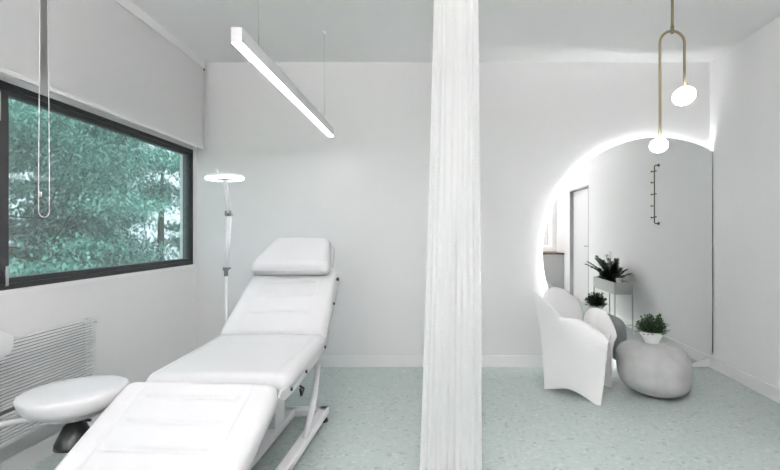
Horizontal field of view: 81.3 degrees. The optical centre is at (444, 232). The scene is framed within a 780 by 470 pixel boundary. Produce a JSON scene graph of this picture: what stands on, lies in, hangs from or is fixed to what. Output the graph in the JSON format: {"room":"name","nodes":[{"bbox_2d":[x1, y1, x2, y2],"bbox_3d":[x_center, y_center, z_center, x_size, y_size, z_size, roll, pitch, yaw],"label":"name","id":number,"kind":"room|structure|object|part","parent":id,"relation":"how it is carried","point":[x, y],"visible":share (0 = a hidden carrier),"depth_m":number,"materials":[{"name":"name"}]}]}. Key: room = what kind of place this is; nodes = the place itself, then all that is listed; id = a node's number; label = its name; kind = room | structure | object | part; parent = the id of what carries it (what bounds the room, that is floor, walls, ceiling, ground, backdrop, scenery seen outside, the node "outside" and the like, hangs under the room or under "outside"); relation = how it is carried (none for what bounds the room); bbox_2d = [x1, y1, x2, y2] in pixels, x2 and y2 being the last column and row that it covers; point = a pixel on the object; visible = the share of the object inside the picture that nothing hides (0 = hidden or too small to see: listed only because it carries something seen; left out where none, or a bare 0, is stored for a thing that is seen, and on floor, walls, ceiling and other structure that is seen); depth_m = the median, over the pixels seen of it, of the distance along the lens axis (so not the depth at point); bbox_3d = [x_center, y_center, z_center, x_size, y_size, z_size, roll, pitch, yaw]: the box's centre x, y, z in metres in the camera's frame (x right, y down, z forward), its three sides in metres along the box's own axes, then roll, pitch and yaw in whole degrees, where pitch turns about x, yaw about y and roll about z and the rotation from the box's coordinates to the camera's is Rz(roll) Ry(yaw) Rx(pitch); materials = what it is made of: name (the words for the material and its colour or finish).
{"room":"beauty treatment room","nodes":[
{"label":"beauty treatment room","id":0,"kind":"room"},
{"bbox_2d":[0,0,196,462],"bbox_3d":[-2.108,-0.164,1.361,0.090,2.700,5.260,0,0,-3],"label":"wall","id":1,"kind":"structure","parent":0,"point":[145,323],"depth_m":2.98,"materials":[{"name":"white paint"}]},
{"bbox_2d":[0,317,96,449],"bbox_3d":[-2.042,0.839,1.808,0.087,0.694,1.714,0,0,-3],"label":"radiator","id":2,"kind":"object","parent":1,"relation":"attached to","point":[36,359],"visible":0.74,"depth_m":2.26,"materials":[{"name":"white metal"}]},
{"bbox_2d":[0,411,103,469],"bbox_3d":[-2.058,1.136,1.382,0.013,0.100,5.196,0,0,-3],"label":"baseboard","id":3,"kind":"structure","parent":1,"relation":"attached to","point":[23,460],"depth_m":2.30,"materials":[{"name":"white"}]},
{"bbox_2d":[0,80,192,290],"bbox_3d":[-2.179,-0.227,3.014,0.120,1.001,1.853,0,0,-3],"label":"window","id":4,"kind":"structure","parent":1,"relation":"in","point":[7,90],"depth_m":2.55,"materials":[{"name":"grey metal"}]},
{"bbox_3d":[-2.097,0.203,2.130,0.050,0.095,0.019,0,0,0],"label":"handle","id":5,"kind":"part","parent":4,"relation":"part of","materials":[{"name":"silver metal"}]},
{"bbox_2d":[0,0,49,217],"bbox_3d":[-2.001,-0.795,1.443,0.104,1.437,1.664,0,0,-3],"label":"roller blind","id":6,"kind":"object","parent":4,"relation":"attached to","point":[19,19],"visible":1,"depth_m":2.15,"materials":[{"name":"fabric"}]},
{"bbox_3d":[-1.998,-0.768,2.242,0.004,1.382,0.068,0,0,-3],"label":"bead chain","id":7,"kind":"part","parent":6,"relation":"part of","materials":[{"name":"white plastic"}]},
{"bbox_2d":[49,0,208,149],"bbox_3d":[-2.099,-1.121,3.134,0.104,0.787,1.698,0,0,-3],"label":"roller blind","id":8,"kind":"object","parent":4,"relation":"attached to","point":[111,57],"visible":0.96,"depth_m":2.92,"materials":[{"name":"fabric"}]},
{"bbox_3d":[-2.089,-1.100,3.963,0.004,0.717,0.041,0,0,-3],"label":"bead chain","id":9,"kind":"part","parent":8,"relation":"part of","materials":[{"name":"white"}]},
{"bbox_2d":[0,264,194,295],"bbox_3d":[-2.114,0.285,2.330,0.007,0.021,3.265,0,0,-3],"label":"trim","id":10,"kind":"structure","parent":1,"relation":"attached to","point":[20,290],"depth_m":2.65,"materials":[{"name":"white"}]},
{"bbox_2d":[26,367,779,469],"bbox_3d":[0.000,1.236,1.345,5.200,0.100,5.590,0,0,0],"label":"floor","id":11,"kind":"structure","parent":0,"point":[374,416],"depth_m":2.74,"materials":[{"name":"tile"}]},
{"bbox_2d":[0,332,129,452],"bbox_3d":[-1.641,0.798,1.887,0.588,0.776,0.443,0,0,0],"label":"stool","id":12,"kind":"object","parent":11,"relation":"on","point":[71,403],"visible":0.83,"depth_m":1.84,"materials":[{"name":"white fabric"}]},
{"bbox_3d":[-1.871,0.474,1.821,0.070,0.128,0.250,0,0,-12],"label":"backrest","id":13,"kind":"part","parent":12,"relation":"part of","materials":[{"name":"white fabric"}]},
{"bbox_3d":[-1.566,0.699,1.905,0.378,0.091,0.378,0,0,0],"label":"seat","id":14,"kind":"part","parent":12,"relation":"part of","materials":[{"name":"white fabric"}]},
{"bbox_3d":[-1.566,0.755,1.905,0.224,0.025,0.224,0,0,0],"label":"seat plate","id":15,"kind":"part","parent":12,"relation":"part of","materials":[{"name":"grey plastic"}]},
{"bbox_2d":[54,238,340,469],"bbox_3d":[-1.049,0.610,2.387,0.741,1.152,2.034,0,0,0],"label":"bed","id":16,"kind":"object","parent":11,"relation":"on","point":[220,405],"visible":1,"depth_m":2.04,"materials":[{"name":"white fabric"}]},
{"bbox_2d":[54,382,277,469],"bbox_3d":[-1.063,0.836,1.686,0.686,0.389,0.602,0,0,4],"label":"cushion","id":17,"kind":"object","parent":16,"relation":"on","point":[147,425],"depth_m":1.73,"materials":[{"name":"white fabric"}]},
{"bbox_2d":[146,335,323,394],"bbox_3d":[-1.035,0.663,2.358,0.659,0.126,0.681,0,0,0],"label":"seat cushion","id":18,"kind":"object","parent":16,"relation":"on","point":[280,362],"depth_m":2.21,"materials":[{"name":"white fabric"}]},
{"bbox_2d":[220,267,337,337],"bbox_3d":[-1.035,0.450,2.940,0.644,0.428,0.509,0,0,0],"label":"backrest cushion","id":19,"kind":"object","parent":16,"relation":"on","point":[275,300],"depth_m":2.86,"materials":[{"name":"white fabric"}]},
{"bbox_3d":[-1.035,1.123,2.385,0.600,0.045,0.970,0,0,0],"label":"frame","id":20,"kind":"part","parent":16,"relation":"part of","materials":[{"name":"white metal"}]},
{"bbox_2d":[252,238,330,274],"bbox_3d":[-1.038,0.158,3.162,0.522,0.247,0.337,0,0,0],"label":"pillow","id":21,"kind":"object","parent":16,"relation":"on","point":[285,256],"depth_m":3.04,"materials":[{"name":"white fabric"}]},
{"bbox_3d":[-0.695,0.755,2.166,0.029,0.042,0.084,0,0,-7],"label":"release lever","id":22,"kind":"part","parent":16,"relation":"part of","materials":[{"name":"black plastic"}]},
{"bbox_3d":[-0.717,0.671,2.365,0.012,0.149,0.866,0,0,0],"label":"plate","id":23,"kind":"part","parent":16,"relation":"part of","materials":[{"name":"white metal"}]},
{"bbox_3d":[-0.755,0.942,2.571,0.044,0.371,0.325,0,0,-2],"label":"leg","id":24,"kind":"part","parent":16,"relation":"part of","materials":[{"name":"white metal"}]},
{"bbox_2d":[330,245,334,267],"bbox_3d":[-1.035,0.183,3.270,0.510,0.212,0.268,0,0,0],"label":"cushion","id":25,"kind":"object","parent":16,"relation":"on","point":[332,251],"depth_m":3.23,"materials":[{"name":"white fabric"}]},
{"bbox_3d":[-1.035,0.500,2.977,0.590,0.381,0.462,0,0,0],"label":"backrest frame","id":26,"kind":"part","parent":16,"relation":"part of","materials":[{"name":"white metal"}]},
{"bbox_2d":[205,169,243,322],"bbox_3d":[-1.531,0.368,3.169,0.400,1.636,0.406,0,0,0],"label":"lamp","id":27,"kind":"object","parent":11,"relation":"on","point":[218,177],"visible":0.66,"depth_m":3.14,"materials":[{"name":"white metal"}]},
{"bbox_3d":[-1.525,-0.257,3.150,0.058,0.242,0.012,0,0,0],"label":"arm","id":28,"kind":"part","parent":27,"relation":"part of","materials":[{"name":"white metal"}]},
{"bbox_3d":[-1.521,0.053,3.150,0.060,0.380,0.021,0,0,0],"label":"arm","id":29,"kind":"part","parent":27,"relation":"part of","materials":[{"name":"white metal"}]},
{"bbox_2d":[534,287,616,404],"bbox_3d":[1.054,0.806,3.396,0.579,0.763,0.525,0,0,-42],"label":"armchair","id":30,"kind":"object","parent":11,"relation":"on","point":[577,351],"visible":1,"depth_m":3.31,"materials":[{"name":"white plastic"}]},
{"bbox_3d":[0.940,0.788,3.548,0.434,0.728,0.099,0,0,-28],"label":"backrest","id":31,"kind":"part","parent":30,"relation":"part of","materials":[{"name":"white plastic"}]},
{"bbox_3d":[1.210,0.892,3.554,0.278,0.587,0.121,0,0,39],"label":"panel","id":32,"kind":"part","parent":30,"relation":"part of","materials":[{"name":"white plastic"}]},
{"bbox_3d":[1.078,0.805,3.398,0.378,0.058,0.451,0,0,-42],"label":"seat","id":33,"kind":"part","parent":30,"relation":"part of","materials":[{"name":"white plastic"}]},
{"bbox_2d":[616,339,692,397],"bbox_3d":[1.547,0.996,3.333,0.529,0.380,0.491,0,0,0],"label":"table","id":34,"kind":"object","parent":11,"relation":"on","point":[663,369],"visible":0.95,"depth_m":3.15,"materials":[{"name":"stone"}]},
{"bbox_2d":[633,313,670,343],"bbox_3d":[1.521,0.699,3.325,0.234,0.222,0.265,0,0,-38],"label":"potted plant","id":35,"kind":"object","parent":34,"relation":"on","point":[652,330],"visible":1,"depth_m":3.28,"materials":[{"name":"green plant"}]},
{"bbox_3d":[1.524,0.767,3.320,0.160,0.085,0.160,0,0,0],"label":"pot","id":36,"kind":"part","parent":35,"relation":"part of","materials":[{"name":"white ceramic"}]},
{"bbox_2d":[180,62,709,355],"bbox_3d":[0.075,-0.164,4.050,4.850,2.700,0.120,0,0,0],"label":"wall","id":37,"kind":"structure","parent":0,"point":[363,189],"depth_m":3.99,"materials":[{"name":"white paint"}]},
{"bbox_2d":[313,356,708,366],"bbox_3d":[0.078,1.136,3.983,4.532,0.100,0.013,0,0,0],"label":"baseboard","id":38,"kind":"structure","parent":37,"relation":"attached to","point":[326,361],"depth_m":3.98,"materials":[{"name":"white"}]},
{"bbox_2d":[543,137,712,362],"bbox_3d":[1.597,0.174,3.961,1.485,2.020,0.055,0,0,0],"label":"round mirror","id":39,"kind":"object","parent":37,"relation":"attached to","point":[629,235],"visible":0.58,"depth_m":3.94,"materials":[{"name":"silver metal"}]},
{"bbox_3d":[2.338,0.169,3.941,0.003,1.760,0.016,0,0,0],"label":"edge trim","id":40,"kind":"part","parent":39,"relation":"part of","materials":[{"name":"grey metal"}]},
{"bbox_2d":[130,0,779,61],"bbox_3d":[0.000,-1.564,1.345,5.200,0.100,5.590,0,0,0],"label":"ceiling","id":41,"kind":"structure","parent":0,"point":[289,30],"depth_m":3.31,"materials":[{"name":"white paint"}]},
{"bbox_2d":[231,0,333,136],"bbox_3d":[-0.883,-1.144,2.725,0.044,0.740,1.785,0,0,-2],"label":"pendant lamp","id":42,"kind":"object","parent":41,"relation":"hanging from","point":[240,38],"visible":1,"depth_m":2.24,"materials":[{"name":"grey"}]},
{"bbox_2d":[232,43,332,136],"bbox_3d":[-0.883,-0.779,2.725,0.041,0.010,1.777,0,0,-2],"label":"diffuser","id":43,"kind":"object","parent":42,"relation":"attached to","point":[246,49],"depth_m":2.33,"materials":[{"name":"white plastic"}]},
{"bbox_2d":[649,0,695,152],"bbox_3d":[1.364,-0.998,2.700,0.268,1.032,0.132,0,0,0],"label":"pendant lamp","id":44,"kind":"object","parent":41,"relation":"hanging from","point":[685,95],"visible":1,"depth_m":2.69,"materials":[{"name":"gold"}]},
{"bbox_3d":[1.283,-0.525,2.700,0.106,0.086,0.106,0,0,0],"label":"opal globe","id":45,"kind":"part","parent":44,"relation":"part of","materials":[{"name":"white glass"}]},
{"bbox_3d":[1.363,-1.347,2.700,0.015,0.294,0.015,0,0,-15],"label":"drop rod","id":46,"kind":"part","parent":44,"relation":"part of","materials":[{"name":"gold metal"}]},
{"bbox_3d":[1.434,-0.822,2.700,0.129,0.112,0.132,0,0,0],"label":"opal globe","id":47,"kind":"part","parent":44,"relation":"part of","materials":[{"name":"white glass"}]},
{"bbox_3d":[-0.320,-1.505,2.200,1.160,0.018,0.028,0,0,0],"label":"rail","id":48,"kind":"object","parent":41,"relation":"attached to","visible":0},
{"bbox_2d":[420,0,481,469],"bbox_3d":[0.027,-0.160,2.201,0.305,2.668,0.050,0,0,0],"label":"sheer curtain","id":49,"kind":"object","parent":48,"relation":"hanging from","point":[451,418],"visible":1,"depth_m":2.20,"materials":[{"name":"white fabric"}]},
{"bbox_2d":[710,16,779,388],"bbox_3d":[2.367,-0.164,1.369,0.120,2.700,5.240,0,0,1],"label":"wall","id":50,"kind":"structure","parent":0,"point":[745,79],"depth_m":3.46,"materials":[{"name":"white paint"}]},
{"bbox_2d":[709,356,779,403],"bbox_3d":[2.316,1.136,2.330,0.013,0.100,3.294,0,0,1],"label":"baseboard","id":51,"kind":"structure","parent":50,"relation":"attached to","point":[770,391],"depth_m":3.47,"materials":[{"name":"white"}]},
{"label":"outside","id":52,"kind":"structure","parent":0,"visible":0},
{"bbox_3d":[-21.450,4.336,14.000,37.100,0.100,52.000,0,0,0],"label":"ground","id":53,"kind":"structure","parent":52,"visible":0},
{"bbox_2d":[9,99,165,258],"bbox_3d":[-9.584,-0.229,9.415,6.716,9.036,6.451,0,0,-19],"label":"tree","id":54,"kind":"object","parent":53,"relation":"on","point":[16,170],"visible":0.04,"depth_m":9.18,"materials":[{"name":"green plant"}]},
{"bbox_2d":[9,98,179,276],"bbox_3d":[-5.817,1.036,5.704,4.836,6.506,4.645,0,0,25],"label":"tree","id":55,"kind":"object","parent":53,"relation":"on","point":[90,186],"visible":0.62,"depth_m":5.97,"materials":[{"name":"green plant"}]},
{"bbox_2d":[9,132,179,269],"bbox_3d":[-5.454,0.899,8.531,4.455,6.779,5.220,0,0,39],"label":"tree","id":56,"kind":"object","parent":53,"relation":"on","point":[175,166],"visible":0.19,"depth_m":7.44,"materials":[{"name":"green plant"}]},
{"bbox_2d":[9,104,179,276],"bbox_3d":[-7.062,0.855,7.874,4.903,6.868,5.104,0,0,-3],"label":"tree","id":57,"kind":"object","parent":53,"relation":"on","point":[22,189],"visible":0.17,"depth_m":7.42,"materials":[{"name":"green plant"}]}
]}

